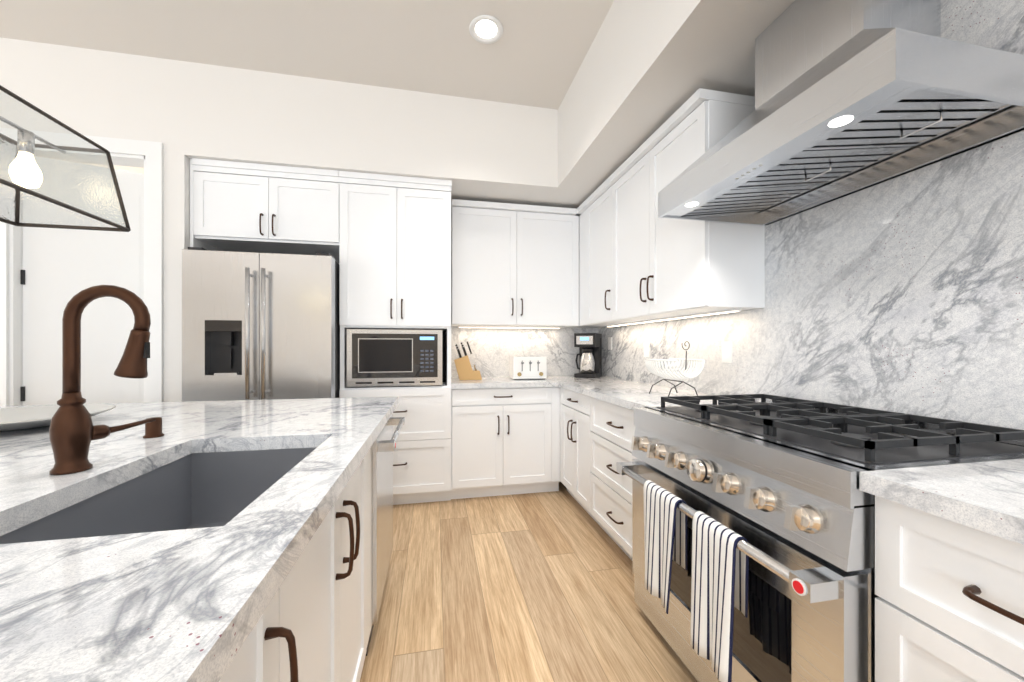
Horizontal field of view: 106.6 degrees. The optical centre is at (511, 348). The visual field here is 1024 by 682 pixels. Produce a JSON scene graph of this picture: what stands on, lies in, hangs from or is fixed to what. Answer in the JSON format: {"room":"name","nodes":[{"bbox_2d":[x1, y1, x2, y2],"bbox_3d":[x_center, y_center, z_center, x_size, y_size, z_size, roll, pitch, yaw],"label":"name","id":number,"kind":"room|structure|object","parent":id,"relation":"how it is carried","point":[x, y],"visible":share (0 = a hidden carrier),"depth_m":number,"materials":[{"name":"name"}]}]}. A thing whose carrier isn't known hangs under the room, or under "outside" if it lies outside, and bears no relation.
{"room":"kitchen","nodes":[
{"label":"kitchen","id":0,"kind":"room"},
{"bbox_2d":[0,37,189,401],"bbox_3d":[-4.302,-0.343,2.115,4.397,3.050,0.140,0,0,-11],"label":"wall","id":1,"kind":"structure","parent":0,"point":[90,92],"depth_m":2.40,"materials":[{"name":"white paint"}]},
{"bbox_2d":[20,156,143,405],"bbox_3d":[-2.740,-0.012,2.523,0.682,2.372,0.043,0,0,-28],"label":"door leaf","id":2,"kind":"structure","parent":1,"relation":"in","point":[61,268],"depth_m":2.48,"materials":[{"name":"white wood"}]},
{"bbox_2d":[0,128,163,405],"bbox_3d":[-2.696,-0.068,2.431,0.890,2.500,0.158,0,0,-11],"label":"door frame","id":3,"kind":"structure","parent":1,"relation":"attached to","point":[148,156],"depth_m":2.42,"materials":[{"name":"white wood"}]},
{"bbox_2d":[190,158,341,262],"bbox_3d":[-1.739,-0.998,2.940,0.908,0.520,0.640,0,0,-11],"label":"upper cabinet","id":4,"kind":"object","parent":1,"relation":"attached to","point":[235,206],"depth_m":2.63,"materials":[{"name":"white wood"}]},
{"bbox_2d":[74,162,143,173],"bbox_3d":[-3.072,-0.218,3.609,2.000,2.800,2.300,0,0,-11],"label":"wall","id":5,"kind":"structure","parent":0,"point":[133,169],"depth_m":3.22,"materials":[{"name":"white paint"}]},
{"bbox_2d":[0,0,613,109],"bbox_3d":[-1.885,-1.918,-0.997,7.900,0.100,8.900,0,0,-11],"label":"ceiling","id":6,"kind":"structure","parent":0,"point":[534,55],"depth_m":2.29,"materials":[{"name":"white paint"}]},
{"bbox_2d":[0,85,130,231],"bbox_3d":[-1.316,-1.128,0.660,0.315,1.477,1.215,0,0,-11],"label":"lantern pendant light","id":7,"kind":"object","parent":6,"relation":"hanging from","point":[20,170],"visible":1,"depth_m":1.16,"materials":[{"name":"brown metal"}]},
{"bbox_2d":[469,15,502,43],"bbox_3d":[-0.151,-1.862,2.231,0.200,0.012,0.200,0,0,-11],"label":"recessed light","id":8,"kind":"object","parent":6,"relation":"in","point":[485,29],"visible":1,"depth_m":2.23,"materials":[{"name":"white"}]},
{"bbox_2d":[338,171,405,331],"bbox_3d":[-1.073,-0.703,3.075,0.452,1.110,0.640,0,0,-11],"label":"upper cabinet","id":9,"kind":"object","parent":0,"relation":"attached to","point":[372,254],"depth_m":2.77,"materials":[{"name":"white wood"}]},
{"bbox_2d":[184,61,593,208],"bbox_3d":[-0.631,-1.564,3.141,3.206,0.608,0.693,0,0,-11],"label":"soffit","id":10,"kind":"structure","parent":0,"point":[482,150],"depth_m":2.72,"materials":[{"name":"white paint"}]},
{"bbox_2d":[406,176,461,331],"bbox_3d":[-0.677,-0.703,3.155,0.468,1.110,0.640,0,0,-11],"label":"upper cabinet","id":11,"kind":"object","parent":0,"relation":"attached to","point":[433,221],"depth_m":2.85,"materials":[{"name":"white wood"}]},
{"bbox_2d":[462,200,569,327],"bbox_3d":[0.013,-0.711,3.443,1.112,1.025,0.350,0,0,-11],"label":"upper cabinet","id":12,"kind":"object","parent":0,"relation":"attached to","point":[516,257],"depth_m":3.27,"materials":[{"name":"white wood"}]},
{"bbox_2d":[446,328,597,375],"bbox_3d":[0.135,0.034,3.636,1.463,0.465,0.020,0,0,-11],"label":"backsplash","id":13,"kind":"structure","parent":0,"relation":"attached to","point":[491,348],"depth_m":3.59,"materials":[{"name":"white stone"}]},
{"bbox_2d":[360,482,697,681],"bbox_3d":[-2.073,1.232,-0.066,7.900,0.100,10.800,0,0,-11],"label":"floor","id":14,"kind":"structure","parent":0,"point":[533,587],"depth_m":1.77,"materials":[{"name":"brown wood"}]},
{"bbox_2d":[182,247,339,401],"bbox_3d":[-1.709,0.271,2.820,0.870,1.822,0.848,0,0,-11],"label":"refrigerator","id":15,"kind":"object","parent":14,"relation":"on","point":[260,326],"visible":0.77,"depth_m":2.48,"materials":[{"name":"grey metal"}]},
{"bbox_2d":[219,446,371,681],"bbox_3d":[-1.442,0.745,0.600,2.202,0.875,2.575,0,0,-11],"label":"base cabinet","id":16,"kind":"object","parent":14,"relation":"on","point":[314,623],"visible":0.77,"depth_m":0.86,"materials":[{"name":"white wood"}]},
{"bbox_2d":[0,396,398,681],"bbox_3d":[-1.589,0.287,0.565,2.500,0.040,2.645,0,0,-11],"label":"countertop","id":17,"kind":"structure","parent":16,"relation":"on","point":[186,605],"depth_m":0.50,"materials":[{"name":"stone"}]},
{"bbox_2d":[0,404,115,430],"bbox_3d":[-1.653,0.243,1.284,0.444,0.046,0.444,0,0,-11],"label":"tray","id":18,"kind":"object","parent":17,"relation":"on","point":[19,418],"visible":0.71,"depth_m":1.37,"materials":[{"name":"white"}]},
{"bbox_2d":[49,285,155,474],"bbox_3d":[-0.911,0.063,0.886,0.176,0.406,0.155,0,0,-11],"label":"bronze faucet","id":19,"kind":"object","parent":17,"relation":"on","point":[74,431],"visible":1,"depth_m":0.83,"materials":[{"name":"brown metal"}]},
{"bbox_2d":[143,417,163,437],"bbox_3d":[-1.081,0.238,1.150,0.048,0.057,0.048,0,0,-11],"label":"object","id":20,"kind":"object","parent":17,"relation":"on","point":[153,429],"visible":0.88,"depth_m":1.14,"materials":[{"name":"brown metal"}]},
{"bbox_2d":[0,447,316,543],"bbox_3d":[-0.683,0.418,0.843,0.409,0.222,0.654,0,0,-11],"label":"undermount sink","id":21,"kind":"object","parent":17,"relation":"in","point":[202,490],"visible":0.08,"depth_m":1.06,"materials":[{"name":"silver metal"}]},
{"bbox_2d":[366,413,404,655],"bbox_3d":[-0.810,0.747,1.713,0.602,0.871,0.591,0,0,-11],"label":"dishwasher","id":22,"kind":"object","parent":14,"relation":"on","point":[383,446],"visible":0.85,"depth_m":1.60,"materials":[{"name":"grey"}]},
{"bbox_2d":[339,376,449,504],"bbox_3d":[-0.877,0.734,3.115,0.852,0.895,0.640,0,0,-11],"label":"base cabinet","id":23,"kind":"object","parent":14,"relation":"on","point":[421,454],"depth_m":2.84,"materials":[{"name":"white wood"}]},
{"bbox_2d":[346,329,445,386],"bbox_3d":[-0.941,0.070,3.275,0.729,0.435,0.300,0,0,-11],"label":"microwave","id":24,"kind":"object","parent":23,"relation":"in","point":[373,355],"depth_m":2.80,"materials":[{"name":"silver metal"}]},
{"bbox_2d":[450,392,553,499],"bbox_3d":[-0.080,0.734,3.241,0.880,0.895,0.710,0,0,-11],"label":"base cabinet","id":25,"kind":"object","parent":14,"relation":"on","point":[510,457],"depth_m":2.98,"materials":[{"name":"white wood"}]},
{"bbox_2d":[450,376,760,423],"bbox_3d":[0.338,0.287,2.684,1.483,0.040,1.967,0,0,-11],"label":"countertop","id":26,"kind":"structure","parent":25,"relation":"on","point":[491,399],"depth_m":2.93,"materials":[{"name":"white stone"}]},
{"bbox_2d":[454,342,481,379],"bbox_3d":[-0.375,0.104,3.237,0.230,0.322,0.110,0,0,-11],"label":"knife block","id":27,"kind":"object","parent":26,"relation":"on","point":[465,371],"visible":1,"depth_m":3.18,"materials":[{"name":"brown wood"}]},
{"bbox_2d":[509,356,546,379],"bbox_3d":[0.138,0.168,3.325,0.290,0.196,0.192,0,0,-11],"label":"toaster","id":28,"kind":"object","parent":26,"relation":"on","point":[527,367],"visible":1,"depth_m":3.24,"materials":[{"name":"white plastic"}]},
{"bbox_2d":[574,333,601,377],"bbox_3d":[0.696,0.066,3.525,0.210,0.400,0.253,0,0,27],"label":"coffee maker","id":29,"kind":"object","parent":26,"relation":"on","point":[589,345],"visible":1,"depth_m":3.45,"materials":[{"name":"black plastic"}]},
{"bbox_2d":[645,341,704,396],"bbox_3d":[0.900,0.112,2.133,0.220,0.303,0.311,0,0,-11],"label":"wire basket stand","id":30,"kind":"object","parent":26,"relation":"on","point":[695,371],"visible":1,"depth_m":2.09,"materials":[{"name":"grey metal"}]},
{"bbox_2d":[554,420,589,514],"bbox_3d":[0.713,0.744,2.829,0.689,0.875,0.631,0,0,-11],"label":"base cabinet","id":31,"kind":"object","parent":14,"relation":"on","point":[571,437],"depth_m":2.76,"materials":[{"name":"white wood"}]},
{"bbox_2d":[590,416,637,559],"bbox_3d":[0.877,0.744,2.196,0.620,0.875,0.792,0,0,-11],"label":"base cabinet","id":32,"kind":"object","parent":14,"relation":"on","point":[610,438],"depth_m":2.16,"materials":[{"name":"white wood"}]},
{"bbox_2d":[616,394,1023,681],"bbox_3d":[0.927,0.700,1.330,0.826,0.965,0.915,0,0,-11],"label":"range","id":33,"kind":"object","parent":14,"relation":"on","point":[753,540],"visible":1,"depth_m":1.05,"materials":[{"name":"silver metal"}]},
{"bbox_2d":[643,480,687,613],"bbox_3d":[0.536,0.697,1.365,0.074,0.381,0.200,0,0,-11],"label":"towel","id":34,"kind":"object","parent":33,"relation":"hanging from","point":[665,524],"depth_m":1.34,"materials":[{"name":"white fabric"}]},
{"bbox_2d":[690,511,749,681],"bbox_3d":[0.589,0.707,1.101,0.073,0.401,0.170,0,0,-11],"label":"towel","id":35,"kind":"object","parent":33,"relation":"hanging from","point":[720,568],"depth_m":1.07,"materials":[{"name":"white fabric"}]},
{"bbox_2d":[875,496,1023,681],"bbox_3d":[1.157,0.744,0.671,0.675,0.875,0.458,0,0,-11],"label":"base cabinet","id":36,"kind":"object","parent":14,"relation":"on","point":[949,606],"depth_m":0.71,"materials":[{"name":"white wood"}]},
{"bbox_2d":[859,458,1023,547],"bbox_3d":[1.227,0.287,0.252,0.705,0.040,1.312,0,0,-11],"label":"countertop","id":37,"kind":"structure","parent":36,"relation":"on","point":[987,497],"depth_m":0.73,"materials":[{"name":"white stone"}]},
{"bbox_2d":[570,200,589,327],"bbox_3d":[0.759,-0.711,3.312,0.408,1.025,0.242,0,0,-11],"label":"upper cabinet","id":38,"kind":"object","parent":0,"relation":"attached to","point":[579,217],"depth_m":3.36,"materials":[{"name":"white wood"}]},
{"bbox_2d":[590,184,629,327],"bbox_3d":[0.853,-0.711,2.991,0.350,1.025,0.535,0,0,-11],"label":"upper cabinet","id":39,"kind":"object","parent":0,"relation":"attached to","point":[597,202],"depth_m":3.02,"materials":[{"name":"white wood"}]},
{"bbox_2d":[558,0,794,190],"bbox_3d":[1.469,-1.564,-0.823,0.663,0.608,7.910,0,0,-11],"label":"soffit","id":40,"kind":"structure","parent":0,"point":[647,69],"depth_m":1.88,"materials":[{"name":"white paint"}]},
{"bbox_2d":[598,312,769,399],"bbox_3d":[1.054,0.034,2.832,0.020,0.465,1.960,0,0,-11],"label":"backsplash","id":41,"kind":"structure","parent":0,"relation":"attached to","point":[735,350],"depth_m":2.28,"materials":[{"name":"white stone"}]},
{"bbox_2d":[606,88,773,323],"bbox_3d":[0.985,-0.711,2.339,0.350,1.025,1.020,0,0,-11],"label":"upper cabinet","id":42,"kind":"object","parent":0,"relation":"attached to","point":[659,270],"depth_m":2.02,"materials":[{"name":"white wood"}]},
{"bbox_3d":[1.783,-0.343,-0.331,0.147,3.050,8.750,0,0,-11],"label":"wall","id":43,"kind":"structure","parent":0,"visible":0},
{"bbox_2d":[658,0,1023,225],"bbox_3d":[1.046,-0.927,1.357,0.578,0.658,0.920,0,0,-11],"label":"range hood","id":44,"kind":"object","parent":43,"relation":"attached to","point":[852,96],"visible":1,"depth_m":1.19,"materials":[{"name":"silver metal"}]}
]}

